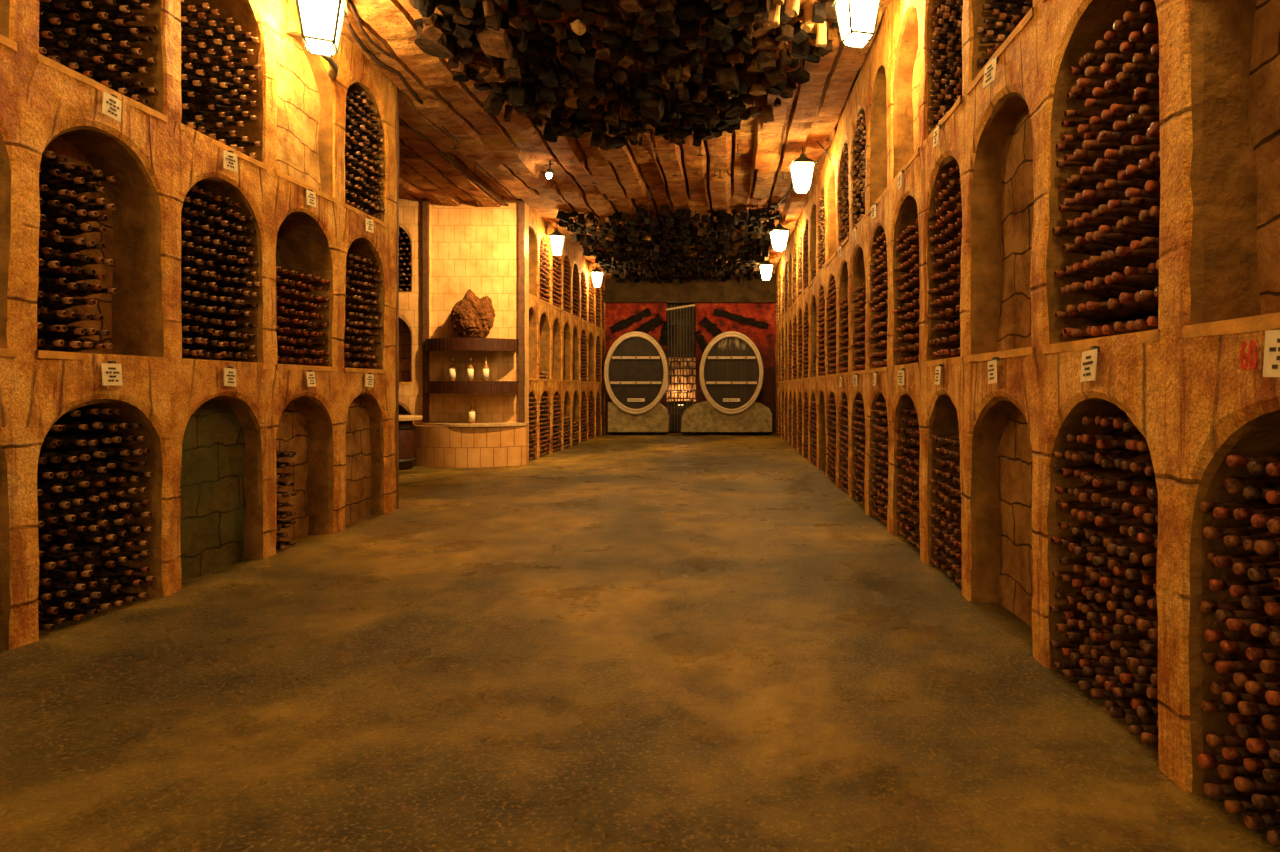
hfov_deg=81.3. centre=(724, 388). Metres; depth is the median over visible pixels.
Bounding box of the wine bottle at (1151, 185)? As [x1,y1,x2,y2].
[1145,180,1160,191]
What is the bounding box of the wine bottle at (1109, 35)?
[1104,31,1151,42]
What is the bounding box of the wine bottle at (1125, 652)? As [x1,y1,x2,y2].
[1120,647,1157,658]
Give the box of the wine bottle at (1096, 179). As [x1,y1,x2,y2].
[1070,174,1130,183]
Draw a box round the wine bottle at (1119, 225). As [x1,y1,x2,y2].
[1116,220,1159,232]
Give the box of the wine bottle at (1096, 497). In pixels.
[1091,490,1137,502]
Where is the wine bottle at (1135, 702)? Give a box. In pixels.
[1131,698,1157,709]
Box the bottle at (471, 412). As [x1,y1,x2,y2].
[469,401,474,422]
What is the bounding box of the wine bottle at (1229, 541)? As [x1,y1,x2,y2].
[1224,531,1279,546]
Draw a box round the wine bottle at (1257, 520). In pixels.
[1251,514,1279,527]
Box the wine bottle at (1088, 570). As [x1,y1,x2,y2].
[1085,567,1112,576]
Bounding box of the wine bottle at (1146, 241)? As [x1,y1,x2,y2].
[1142,237,1158,245]
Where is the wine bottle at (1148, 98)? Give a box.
[1133,95,1158,101]
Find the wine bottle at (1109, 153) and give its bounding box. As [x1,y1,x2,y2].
[1104,149,1150,161]
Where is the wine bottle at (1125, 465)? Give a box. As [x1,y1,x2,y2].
[1121,459,1151,469]
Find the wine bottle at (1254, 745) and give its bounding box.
[1246,738,1279,753]
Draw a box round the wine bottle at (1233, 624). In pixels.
[1226,615,1279,630]
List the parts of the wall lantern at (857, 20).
glass pane, pane, glass pane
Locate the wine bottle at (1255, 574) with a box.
[1248,568,1279,580]
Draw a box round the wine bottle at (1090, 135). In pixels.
[1084,132,1099,139]
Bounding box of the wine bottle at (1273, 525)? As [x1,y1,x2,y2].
[1267,519,1279,533]
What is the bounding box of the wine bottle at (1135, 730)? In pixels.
[1129,725,1157,735]
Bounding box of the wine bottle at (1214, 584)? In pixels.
[1209,579,1272,595]
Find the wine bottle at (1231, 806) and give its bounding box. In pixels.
[1224,794,1279,813]
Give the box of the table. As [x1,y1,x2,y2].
[399,415,422,469]
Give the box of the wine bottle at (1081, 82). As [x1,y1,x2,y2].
[1076,77,1115,87]
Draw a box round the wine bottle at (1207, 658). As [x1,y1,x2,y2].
[1202,652,1248,663]
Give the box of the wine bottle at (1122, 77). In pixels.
[1116,72,1158,87]
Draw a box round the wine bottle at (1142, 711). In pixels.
[1137,706,1157,717]
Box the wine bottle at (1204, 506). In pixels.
[1199,498,1268,512]
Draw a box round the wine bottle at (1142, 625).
[1136,619,1157,630]
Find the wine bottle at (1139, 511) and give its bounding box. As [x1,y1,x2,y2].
[1133,506,1157,516]
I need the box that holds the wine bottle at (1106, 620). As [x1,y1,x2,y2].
[1102,616,1135,625]
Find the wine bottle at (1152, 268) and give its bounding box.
[1148,263,1158,272]
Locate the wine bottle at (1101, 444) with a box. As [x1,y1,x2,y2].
[1096,435,1149,453]
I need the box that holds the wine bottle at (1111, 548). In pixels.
[1107,542,1154,553]
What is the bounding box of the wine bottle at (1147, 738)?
[1141,732,1157,744]
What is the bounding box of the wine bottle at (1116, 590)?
[1112,585,1152,594]
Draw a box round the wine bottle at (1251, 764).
[1243,758,1279,771]
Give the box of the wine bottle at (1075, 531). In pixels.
[1072,525,1119,534]
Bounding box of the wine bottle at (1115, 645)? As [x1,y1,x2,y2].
[1111,638,1150,649]
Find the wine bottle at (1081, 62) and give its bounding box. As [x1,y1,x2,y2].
[1079,57,1116,65]
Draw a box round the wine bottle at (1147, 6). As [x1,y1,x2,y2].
[1140,1,1156,12]
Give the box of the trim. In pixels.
[395,86,398,508]
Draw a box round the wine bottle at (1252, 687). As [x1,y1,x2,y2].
[1245,681,1279,694]
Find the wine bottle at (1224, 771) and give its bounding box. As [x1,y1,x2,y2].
[1217,765,1263,778]
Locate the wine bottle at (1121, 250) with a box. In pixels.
[1116,246,1158,259]
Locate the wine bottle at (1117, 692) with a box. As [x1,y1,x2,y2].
[1113,688,1157,699]
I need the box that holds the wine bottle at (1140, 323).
[1134,319,1157,328]
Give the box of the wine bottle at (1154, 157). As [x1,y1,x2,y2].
[1150,151,1159,161]
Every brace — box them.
[609,308,651,333]
[634,313,663,332]
[659,321,670,345]
[694,330,706,352]
[700,316,722,336]
[713,309,768,328]
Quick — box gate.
[666,304,694,431]
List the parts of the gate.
rail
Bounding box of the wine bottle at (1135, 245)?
[1130,240,1158,249]
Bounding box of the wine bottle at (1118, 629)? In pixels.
[1113,624,1148,636]
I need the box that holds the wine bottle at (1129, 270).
[1124,266,1158,275]
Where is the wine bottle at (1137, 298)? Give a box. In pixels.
[1134,291,1158,301]
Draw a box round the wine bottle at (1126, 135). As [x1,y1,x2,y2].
[1099,129,1147,144]
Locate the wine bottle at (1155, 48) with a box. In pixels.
[1151,44,1158,54]
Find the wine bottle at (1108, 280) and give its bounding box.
[1105,275,1154,287]
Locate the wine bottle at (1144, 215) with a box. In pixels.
[1139,210,1159,220]
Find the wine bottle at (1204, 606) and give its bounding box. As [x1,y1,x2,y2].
[1199,600,1250,612]
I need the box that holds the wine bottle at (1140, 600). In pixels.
[1135,595,1156,605]
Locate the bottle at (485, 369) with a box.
[483,358,488,380]
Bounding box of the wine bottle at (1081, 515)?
[1077,510,1122,520]
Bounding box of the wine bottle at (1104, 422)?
[1101,419,1139,431]
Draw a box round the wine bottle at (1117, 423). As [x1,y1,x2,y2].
[1113,419,1131,428]
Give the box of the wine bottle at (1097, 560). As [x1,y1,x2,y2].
[1093,556,1129,565]
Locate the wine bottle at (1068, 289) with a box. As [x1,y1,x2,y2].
[1065,285,1116,296]
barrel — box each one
[604,331,669,414]
[699,331,763,414]
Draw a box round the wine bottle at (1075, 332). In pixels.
[1071,324,1113,336]
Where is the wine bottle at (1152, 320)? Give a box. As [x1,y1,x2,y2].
[1147,316,1157,325]
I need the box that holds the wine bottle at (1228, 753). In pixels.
[1222,747,1270,759]
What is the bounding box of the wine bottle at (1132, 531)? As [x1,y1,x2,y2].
[1128,526,1157,536]
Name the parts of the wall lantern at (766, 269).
lantern frame, glass pane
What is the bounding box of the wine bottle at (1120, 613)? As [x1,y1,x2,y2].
[1116,609,1157,618]
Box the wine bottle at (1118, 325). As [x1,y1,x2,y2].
[1113,321,1149,330]
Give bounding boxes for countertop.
[413,422,528,467]
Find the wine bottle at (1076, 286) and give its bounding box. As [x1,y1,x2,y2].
[1071,282,1122,296]
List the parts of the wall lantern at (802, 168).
glass pane, pane, lantern frame, glass pane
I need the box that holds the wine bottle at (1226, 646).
[1220,638,1279,652]
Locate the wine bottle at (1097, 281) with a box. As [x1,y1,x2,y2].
[1093,277,1154,289]
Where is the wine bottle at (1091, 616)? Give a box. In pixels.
[1087,612,1129,625]
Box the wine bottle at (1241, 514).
[1234,507,1279,520]
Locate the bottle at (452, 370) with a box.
[449,358,455,380]
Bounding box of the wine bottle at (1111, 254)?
[1107,250,1156,262]
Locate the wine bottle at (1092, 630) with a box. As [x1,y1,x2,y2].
[1089,628,1113,635]
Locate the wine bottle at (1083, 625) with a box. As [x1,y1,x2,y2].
[1079,621,1128,629]
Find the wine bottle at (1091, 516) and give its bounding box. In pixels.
[1087,512,1134,520]
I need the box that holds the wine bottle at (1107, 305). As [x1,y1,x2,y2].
[1107,305,1155,312]
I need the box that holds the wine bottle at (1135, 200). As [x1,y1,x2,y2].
[1130,197,1159,204]
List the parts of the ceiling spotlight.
bulb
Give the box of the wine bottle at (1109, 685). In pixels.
[1104,681,1147,690]
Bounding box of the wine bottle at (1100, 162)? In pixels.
[1096,158,1138,168]
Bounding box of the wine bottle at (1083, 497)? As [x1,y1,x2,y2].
[1079,490,1129,501]
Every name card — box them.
[101,361,122,385]
[102,91,121,121]
[223,150,236,172]
[224,366,236,386]
[306,189,315,207]
[306,370,315,386]
[365,373,373,386]
[366,218,373,232]
[853,227,856,240]
[853,374,857,386]
[871,203,876,219]
[873,371,877,385]
[898,170,903,189]
[898,368,904,384]
[933,124,941,148]
[934,364,943,384]
[983,57,997,88]
[987,357,998,383]
[1080,346,1099,381]
[1263,330,1279,376]
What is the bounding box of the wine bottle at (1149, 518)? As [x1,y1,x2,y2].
[1143,513,1157,523]
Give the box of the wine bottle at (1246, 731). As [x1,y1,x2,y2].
[1237,724,1279,738]
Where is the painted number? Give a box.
[1240,340,1256,369]
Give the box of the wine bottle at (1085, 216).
[1081,212,1122,223]
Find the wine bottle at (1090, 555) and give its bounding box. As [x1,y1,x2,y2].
[1087,552,1118,560]
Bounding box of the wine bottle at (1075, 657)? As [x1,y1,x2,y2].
[1071,653,1099,661]
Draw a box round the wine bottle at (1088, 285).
[1084,281,1153,293]
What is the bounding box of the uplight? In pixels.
[678,405,684,433]
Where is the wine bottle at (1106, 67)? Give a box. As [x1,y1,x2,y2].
[1100,62,1154,73]
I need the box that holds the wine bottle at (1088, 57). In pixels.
[1083,50,1133,63]
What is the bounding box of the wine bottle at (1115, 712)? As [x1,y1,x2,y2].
[1109,707,1137,717]
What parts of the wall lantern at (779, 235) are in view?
glass pane, lantern frame, glass pane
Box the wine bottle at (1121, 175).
[1117,170,1159,180]
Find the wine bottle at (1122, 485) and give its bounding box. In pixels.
[1117,480,1156,490]
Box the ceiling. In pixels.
[342,0,891,279]
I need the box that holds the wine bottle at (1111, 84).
[1104,79,1158,89]
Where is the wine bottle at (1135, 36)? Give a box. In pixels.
[1129,31,1158,41]
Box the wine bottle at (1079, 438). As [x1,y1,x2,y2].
[1077,429,1122,442]
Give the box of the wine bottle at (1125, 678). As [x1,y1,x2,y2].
[1120,673,1151,683]
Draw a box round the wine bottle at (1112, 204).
[1108,199,1159,209]
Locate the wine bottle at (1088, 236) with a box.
[1085,232,1130,245]
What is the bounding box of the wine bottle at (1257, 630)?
[1250,624,1279,636]
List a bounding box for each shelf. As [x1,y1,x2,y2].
[425,338,517,350]
[425,381,517,392]
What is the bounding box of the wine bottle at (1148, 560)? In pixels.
[1142,555,1156,565]
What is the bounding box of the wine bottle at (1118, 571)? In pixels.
[1113,566,1155,575]
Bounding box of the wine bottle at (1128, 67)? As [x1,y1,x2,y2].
[1123,62,1158,72]
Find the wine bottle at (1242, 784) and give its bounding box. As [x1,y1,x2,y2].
[1234,777,1279,793]
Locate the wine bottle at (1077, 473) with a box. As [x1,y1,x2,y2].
[1074,467,1121,477]
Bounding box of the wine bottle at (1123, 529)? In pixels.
[1119,524,1157,534]
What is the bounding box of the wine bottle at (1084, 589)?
[1082,587,1111,595]
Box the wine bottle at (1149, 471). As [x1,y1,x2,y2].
[1145,467,1154,475]
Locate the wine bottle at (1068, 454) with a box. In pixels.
[1065,448,1123,459]
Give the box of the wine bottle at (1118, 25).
[1113,20,1157,30]
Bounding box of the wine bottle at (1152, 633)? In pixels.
[1148,629,1157,639]
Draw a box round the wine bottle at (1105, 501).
[1101,495,1149,506]
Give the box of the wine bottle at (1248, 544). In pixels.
[1243,538,1279,550]
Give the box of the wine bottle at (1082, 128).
[1077,124,1131,132]
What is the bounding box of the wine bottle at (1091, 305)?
[1086,301,1157,314]
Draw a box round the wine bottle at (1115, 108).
[1110,101,1159,115]
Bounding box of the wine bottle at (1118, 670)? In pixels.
[1114,666,1138,676]
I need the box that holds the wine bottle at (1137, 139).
[1131,135,1159,144]
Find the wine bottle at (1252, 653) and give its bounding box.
[1245,647,1279,660]
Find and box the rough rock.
[450,289,494,337]
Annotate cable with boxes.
[344,15,459,142]
[347,0,415,73]
[402,119,508,205]
[776,149,827,204]
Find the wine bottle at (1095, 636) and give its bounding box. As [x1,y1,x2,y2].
[1091,632,1148,640]
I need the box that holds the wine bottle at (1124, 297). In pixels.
[1119,293,1157,302]
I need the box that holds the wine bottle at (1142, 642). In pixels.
[1139,640,1157,648]
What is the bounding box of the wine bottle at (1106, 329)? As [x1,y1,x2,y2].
[1102,325,1141,333]
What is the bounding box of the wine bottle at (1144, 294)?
[1139,290,1158,298]
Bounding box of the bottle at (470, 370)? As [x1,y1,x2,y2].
[467,358,473,380]
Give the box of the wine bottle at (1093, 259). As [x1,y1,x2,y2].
[1089,256,1148,266]
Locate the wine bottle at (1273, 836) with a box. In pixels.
[1267,830,1279,846]
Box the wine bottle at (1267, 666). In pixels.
[1260,660,1279,673]
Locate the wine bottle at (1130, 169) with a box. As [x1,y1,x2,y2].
[1125,165,1159,175]
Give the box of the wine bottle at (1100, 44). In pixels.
[1095,40,1143,52]
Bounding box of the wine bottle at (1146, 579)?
[1142,575,1155,584]
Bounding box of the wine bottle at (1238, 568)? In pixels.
[1233,561,1279,574]
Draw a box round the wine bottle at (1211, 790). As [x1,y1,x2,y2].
[1203,777,1276,797]
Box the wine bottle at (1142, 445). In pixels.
[1137,441,1149,450]
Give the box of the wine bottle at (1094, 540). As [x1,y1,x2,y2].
[1090,534,1129,544]
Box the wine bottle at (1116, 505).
[1112,499,1157,509]
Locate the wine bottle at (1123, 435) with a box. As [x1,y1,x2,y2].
[1082,431,1141,442]
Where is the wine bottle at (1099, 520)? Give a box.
[1095,516,1147,525]
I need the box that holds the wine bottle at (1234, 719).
[1228,713,1262,725]
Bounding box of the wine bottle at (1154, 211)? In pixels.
[1149,206,1159,216]
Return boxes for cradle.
[608,402,669,431]
[681,401,771,431]
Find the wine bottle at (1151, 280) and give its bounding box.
[1111,272,1158,287]
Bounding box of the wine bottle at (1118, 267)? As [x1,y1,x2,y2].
[1083,260,1125,272]
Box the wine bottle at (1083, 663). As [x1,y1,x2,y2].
[1079,659,1114,667]
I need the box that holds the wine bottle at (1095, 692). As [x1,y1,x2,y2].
[1090,688,1145,700]
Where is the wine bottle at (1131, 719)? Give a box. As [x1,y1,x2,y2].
[1126,714,1157,724]
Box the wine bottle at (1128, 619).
[1124,615,1157,624]
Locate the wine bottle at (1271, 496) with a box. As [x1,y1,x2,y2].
[1266,490,1279,503]
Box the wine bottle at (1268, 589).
[1229,582,1279,597]
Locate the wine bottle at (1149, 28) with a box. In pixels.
[1143,23,1158,33]
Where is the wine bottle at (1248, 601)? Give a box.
[1241,595,1279,608]
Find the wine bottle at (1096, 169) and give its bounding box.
[1093,163,1125,171]
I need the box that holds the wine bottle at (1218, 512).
[1213,503,1279,518]
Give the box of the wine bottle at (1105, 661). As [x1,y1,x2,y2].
[1100,656,1146,666]
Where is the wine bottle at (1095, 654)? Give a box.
[1091,649,1121,658]
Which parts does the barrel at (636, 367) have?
name plate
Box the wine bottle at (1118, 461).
[1115,456,1150,467]
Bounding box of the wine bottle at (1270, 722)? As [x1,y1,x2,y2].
[1262,715,1279,729]
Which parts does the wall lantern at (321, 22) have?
glass pane, lantern frame, pane, glass pane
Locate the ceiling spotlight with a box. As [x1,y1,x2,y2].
[544,161,553,178]
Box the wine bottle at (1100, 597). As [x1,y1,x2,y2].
[1095,593,1134,602]
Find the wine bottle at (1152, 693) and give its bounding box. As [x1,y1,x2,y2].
[1146,687,1157,698]
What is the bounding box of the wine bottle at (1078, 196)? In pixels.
[1074,193,1111,202]
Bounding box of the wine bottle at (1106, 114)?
[1101,110,1135,119]
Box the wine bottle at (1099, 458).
[1095,451,1143,464]
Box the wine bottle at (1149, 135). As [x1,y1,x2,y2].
[1146,127,1159,137]
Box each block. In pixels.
[408,0,416,7]
[415,13,442,26]
[415,26,456,59]
[416,0,435,16]
[422,15,442,39]
[422,16,433,25]
[438,1,455,13]
[441,14,453,33]
[442,14,452,29]
[447,59,458,67]
[451,61,467,74]
[452,9,470,25]
[453,21,472,39]
[453,46,473,64]
[453,66,468,81]
[454,38,463,48]
[455,0,460,7]
[457,34,471,47]
[459,0,475,7]
[460,4,473,17]
[465,33,481,53]
[470,19,483,25]
[471,0,485,20]
[473,52,493,66]
[475,25,514,58]
[476,72,484,81]
[478,64,489,77]
[483,0,494,18]
[484,66,505,82]
[485,0,502,30]
[486,54,498,58]
[490,58,501,76]
[493,82,504,95]
[496,57,509,85]
[504,51,517,69]
[504,64,521,80]
[508,81,524,104]
[509,5,523,28]
[517,28,527,50]
[522,8,533,32]
[524,20,543,40]
[535,0,560,20]
[539,58,558,86]
[540,23,554,34]
[555,22,567,40]
[556,0,581,10]
[560,5,582,15]
[560,73,576,89]
[563,50,581,64]
[566,15,584,31]
[566,88,575,94]
[567,31,580,50]
[571,14,585,33]
[573,33,586,54]
[574,64,594,77]
[577,76,593,85]
[577,84,597,98]
[579,48,595,69]
[581,7,595,22]
[587,21,600,36]
[595,61,610,76]
[596,39,609,58]
[602,25,614,43]
[603,3,619,29]
[605,33,622,48]
[606,73,613,89]
[610,0,628,13]
[612,65,625,82]
[613,66,629,85]
[617,31,632,67]
[620,0,643,12]
[622,12,634,21]
[631,12,646,39]
[632,36,647,40]
[637,11,649,27]
[639,4,657,18]
[641,0,656,5]
[643,37,658,51]
[644,52,654,67]
[645,15,654,24]
[649,47,663,69]
[655,4,677,28]
[656,0,672,10]
[656,72,669,89]
[658,21,679,38]
[659,0,673,16]
[661,37,679,56]
[666,56,681,82]
[673,57,683,90]
[677,37,692,54]
[679,61,691,81]
[684,35,696,49]
[688,49,698,65]
[689,66,702,83]
[695,31,705,48]
[695,59,703,73]
[706,18,730,40]
[708,3,728,19]
[710,0,722,9]
[711,70,716,84]
[715,63,739,90]
[721,32,733,50]
[725,0,743,16]
[725,15,742,27]
[725,42,743,63]
[733,23,743,30]
[735,26,752,51]
[737,72,747,93]
[739,11,754,23]
[740,0,752,2]
[743,0,757,12]
[743,51,752,61]
[743,51,755,57]
[744,23,753,38]
[746,38,756,53]
[747,58,763,71]
[753,20,774,36]
[754,0,769,21]
[754,51,770,62]
[755,35,776,50]
[757,52,776,69]
[761,76,772,90]
[764,58,787,85]
[768,0,780,26]
[769,32,777,46]
[774,0,783,4]
[776,25,794,42]
[778,25,787,49]
[778,81,786,88]
[779,48,792,65]
[780,0,791,21]
[784,0,799,18]
[790,58,798,68]
[790,58,809,83]
[791,39,809,58]
[792,18,807,43]
[794,8,802,17]
[801,0,816,30]
[802,0,814,23]
[804,45,820,62]
[808,32,815,38]
[812,0,825,23]
[812,45,824,57]
[816,21,827,46]
[818,18,831,53]
[820,0,835,18]
[827,18,832,42]
[831,22,837,27]
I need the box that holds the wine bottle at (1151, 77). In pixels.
[1146,73,1158,82]
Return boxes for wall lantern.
[295,0,347,78]
[543,222,564,255]
[587,261,602,286]
[759,254,781,280]
[769,219,799,250]
[789,139,831,193]
[832,0,880,48]
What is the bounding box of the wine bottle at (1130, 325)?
[1126,321,1157,329]
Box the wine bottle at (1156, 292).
[1154,287,1158,296]
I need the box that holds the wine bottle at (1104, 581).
[1099,577,1147,587]
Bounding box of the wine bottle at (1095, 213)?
[1092,209,1129,217]
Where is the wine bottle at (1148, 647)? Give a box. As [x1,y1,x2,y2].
[1143,643,1157,652]
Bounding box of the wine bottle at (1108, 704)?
[1105,697,1154,709]
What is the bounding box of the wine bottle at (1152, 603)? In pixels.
[1147,599,1156,609]
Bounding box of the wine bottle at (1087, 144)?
[1082,140,1132,149]
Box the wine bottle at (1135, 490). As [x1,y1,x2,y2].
[1131,486,1156,495]
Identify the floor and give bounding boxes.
[0,433,1279,851]
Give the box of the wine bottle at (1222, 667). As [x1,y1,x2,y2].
[1215,660,1279,673]
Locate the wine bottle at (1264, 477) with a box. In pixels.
[1223,475,1279,488]
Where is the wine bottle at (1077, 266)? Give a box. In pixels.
[1073,262,1120,274]
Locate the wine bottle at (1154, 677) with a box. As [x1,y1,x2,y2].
[1150,674,1157,685]
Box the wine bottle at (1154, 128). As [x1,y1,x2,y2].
[1149,121,1159,133]
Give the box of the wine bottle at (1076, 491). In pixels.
[1073,486,1117,495]
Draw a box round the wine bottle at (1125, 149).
[1119,144,1159,154]
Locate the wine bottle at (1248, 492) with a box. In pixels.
[1243,487,1279,498]
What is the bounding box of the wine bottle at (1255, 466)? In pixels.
[1247,460,1279,473]
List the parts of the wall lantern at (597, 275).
glass pane, lantern frame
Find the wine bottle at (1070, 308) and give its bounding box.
[1066,298,1118,315]
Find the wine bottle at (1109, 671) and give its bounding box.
[1083,666,1126,675]
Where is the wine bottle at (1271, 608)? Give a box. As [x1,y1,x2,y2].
[1264,602,1279,615]
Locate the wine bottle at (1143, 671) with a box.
[1137,666,1157,676]
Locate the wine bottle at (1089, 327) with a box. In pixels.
[1087,320,1135,334]
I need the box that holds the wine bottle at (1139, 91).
[1134,87,1158,96]
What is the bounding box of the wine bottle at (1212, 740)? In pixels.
[1206,734,1279,747]
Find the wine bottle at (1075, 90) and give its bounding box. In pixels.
[1071,85,1118,98]
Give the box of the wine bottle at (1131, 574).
[1125,569,1155,579]
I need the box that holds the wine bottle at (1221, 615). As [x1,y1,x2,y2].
[1215,607,1268,621]
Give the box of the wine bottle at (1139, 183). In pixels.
[1104,178,1154,188]
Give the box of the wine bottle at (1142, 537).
[1137,533,1157,542]
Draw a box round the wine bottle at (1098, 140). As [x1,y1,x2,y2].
[1097,135,1140,145]
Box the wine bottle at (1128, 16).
[1123,11,1157,21]
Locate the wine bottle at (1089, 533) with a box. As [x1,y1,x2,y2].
[1085,530,1122,538]
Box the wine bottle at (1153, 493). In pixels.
[1149,489,1157,500]
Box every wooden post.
[422,201,429,422]
[518,201,524,422]
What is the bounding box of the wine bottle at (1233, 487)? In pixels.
[1227,477,1279,493]
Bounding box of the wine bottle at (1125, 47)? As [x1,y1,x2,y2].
[1120,41,1158,52]
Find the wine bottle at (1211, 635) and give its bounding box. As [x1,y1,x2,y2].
[1205,629,1268,642]
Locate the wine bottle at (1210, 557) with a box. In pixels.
[1207,551,1258,563]
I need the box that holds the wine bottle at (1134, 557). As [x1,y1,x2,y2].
[1129,552,1156,562]
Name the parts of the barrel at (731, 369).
name plate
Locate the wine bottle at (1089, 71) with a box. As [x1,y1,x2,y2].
[1085,62,1127,75]
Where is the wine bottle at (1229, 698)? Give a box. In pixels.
[1222,692,1267,704]
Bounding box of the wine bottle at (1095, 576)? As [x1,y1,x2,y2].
[1090,572,1125,580]
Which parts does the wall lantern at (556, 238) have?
glass pane, lantern frame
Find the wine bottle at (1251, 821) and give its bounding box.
[1244,814,1279,828]
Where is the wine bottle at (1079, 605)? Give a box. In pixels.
[1077,602,1106,610]
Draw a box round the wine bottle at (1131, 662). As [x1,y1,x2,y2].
[1126,657,1157,667]
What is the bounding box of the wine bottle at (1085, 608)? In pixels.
[1081,601,1120,612]
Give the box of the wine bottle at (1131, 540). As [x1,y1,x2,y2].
[1103,537,1139,546]
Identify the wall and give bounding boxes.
[0,0,396,649]
[398,198,528,462]
[529,205,604,458]
[602,267,777,433]
[776,0,1279,794]
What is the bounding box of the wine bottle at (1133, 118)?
[1127,113,1159,124]
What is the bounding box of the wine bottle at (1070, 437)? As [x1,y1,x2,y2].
[1066,431,1111,443]
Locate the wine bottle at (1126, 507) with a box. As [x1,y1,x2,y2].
[1122,503,1157,512]
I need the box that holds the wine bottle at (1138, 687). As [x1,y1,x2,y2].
[1133,682,1157,692]
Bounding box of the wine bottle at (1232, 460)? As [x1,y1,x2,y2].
[1226,453,1279,466]
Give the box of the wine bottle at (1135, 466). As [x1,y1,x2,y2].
[1130,462,1152,471]
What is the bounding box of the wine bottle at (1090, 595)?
[1086,590,1112,599]
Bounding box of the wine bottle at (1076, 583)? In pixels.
[1072,579,1106,587]
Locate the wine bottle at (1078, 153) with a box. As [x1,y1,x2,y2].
[1074,149,1126,159]
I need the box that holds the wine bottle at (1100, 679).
[1095,675,1121,683]
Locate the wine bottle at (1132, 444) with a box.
[1128,440,1140,450]
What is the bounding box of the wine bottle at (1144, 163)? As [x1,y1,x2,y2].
[1138,158,1159,169]
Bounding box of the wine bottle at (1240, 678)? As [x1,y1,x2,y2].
[1233,672,1279,686]
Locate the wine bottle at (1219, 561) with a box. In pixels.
[1214,553,1279,567]
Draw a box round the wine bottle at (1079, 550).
[1074,545,1107,554]
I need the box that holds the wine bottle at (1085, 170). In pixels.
[1080,166,1137,178]
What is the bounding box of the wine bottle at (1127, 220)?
[1123,216,1159,225]
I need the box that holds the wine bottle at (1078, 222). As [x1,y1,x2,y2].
[1074,218,1115,226]
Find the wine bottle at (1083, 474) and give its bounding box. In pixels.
[1081,469,1125,480]
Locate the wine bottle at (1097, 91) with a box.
[1093,87,1134,98]
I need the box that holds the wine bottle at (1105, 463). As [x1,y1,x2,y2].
[1101,453,1150,467]
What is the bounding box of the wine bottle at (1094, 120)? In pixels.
[1089,116,1136,129]
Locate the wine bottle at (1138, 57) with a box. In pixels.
[1133,53,1158,62]
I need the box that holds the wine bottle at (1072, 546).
[1069,543,1103,551]
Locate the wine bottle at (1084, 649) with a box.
[1079,644,1114,653]
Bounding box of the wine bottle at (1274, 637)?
[1269,631,1279,645]
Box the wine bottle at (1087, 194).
[1082,190,1129,199]
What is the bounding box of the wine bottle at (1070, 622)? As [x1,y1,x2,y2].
[1067,619,1101,626]
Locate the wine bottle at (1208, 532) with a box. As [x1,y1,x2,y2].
[1203,525,1268,538]
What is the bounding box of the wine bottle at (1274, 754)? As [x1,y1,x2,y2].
[1269,749,1279,762]
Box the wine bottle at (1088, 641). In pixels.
[1084,637,1110,645]
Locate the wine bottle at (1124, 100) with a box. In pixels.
[1085,96,1149,106]
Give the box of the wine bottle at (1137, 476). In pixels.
[1092,472,1155,486]
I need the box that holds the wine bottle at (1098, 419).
[1095,416,1129,424]
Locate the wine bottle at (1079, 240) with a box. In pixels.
[1075,236,1129,248]
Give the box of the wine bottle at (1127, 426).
[1122,422,1138,431]
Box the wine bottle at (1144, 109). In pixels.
[1139,105,1159,114]
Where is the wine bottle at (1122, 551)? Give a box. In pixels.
[1117,543,1156,556]
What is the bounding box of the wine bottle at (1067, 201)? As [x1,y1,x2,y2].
[1064,198,1107,207]
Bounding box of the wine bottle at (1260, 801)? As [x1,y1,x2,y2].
[1252,794,1279,809]
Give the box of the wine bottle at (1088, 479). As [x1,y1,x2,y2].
[1084,470,1144,483]
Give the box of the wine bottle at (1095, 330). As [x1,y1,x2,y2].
[1090,326,1119,335]
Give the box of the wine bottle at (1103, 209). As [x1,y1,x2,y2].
[1098,204,1147,216]
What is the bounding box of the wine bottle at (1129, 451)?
[1094,450,1133,456]
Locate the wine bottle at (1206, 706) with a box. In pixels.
[1200,700,1240,713]
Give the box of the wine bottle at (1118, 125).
[1113,121,1150,129]
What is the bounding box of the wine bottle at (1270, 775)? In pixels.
[1263,769,1279,781]
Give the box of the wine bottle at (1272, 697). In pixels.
[1265,690,1279,705]
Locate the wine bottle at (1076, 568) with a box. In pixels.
[1073,565,1108,572]
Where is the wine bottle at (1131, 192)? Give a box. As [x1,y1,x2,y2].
[1125,187,1159,199]
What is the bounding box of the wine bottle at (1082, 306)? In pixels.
[1078,303,1153,316]
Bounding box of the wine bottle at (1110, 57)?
[1105,51,1150,63]
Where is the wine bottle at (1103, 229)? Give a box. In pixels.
[1099,225,1158,236]
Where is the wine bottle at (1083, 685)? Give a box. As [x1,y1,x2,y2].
[1078,681,1104,690]
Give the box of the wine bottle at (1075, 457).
[1072,449,1127,460]
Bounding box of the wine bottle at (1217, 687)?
[1210,681,1248,694]
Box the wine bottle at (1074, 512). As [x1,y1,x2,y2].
[1071,506,1114,516]
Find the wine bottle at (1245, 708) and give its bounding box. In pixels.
[1238,701,1279,715]
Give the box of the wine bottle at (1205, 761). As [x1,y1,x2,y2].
[1197,754,1243,768]
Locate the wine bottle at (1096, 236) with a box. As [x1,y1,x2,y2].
[1092,231,1142,242]

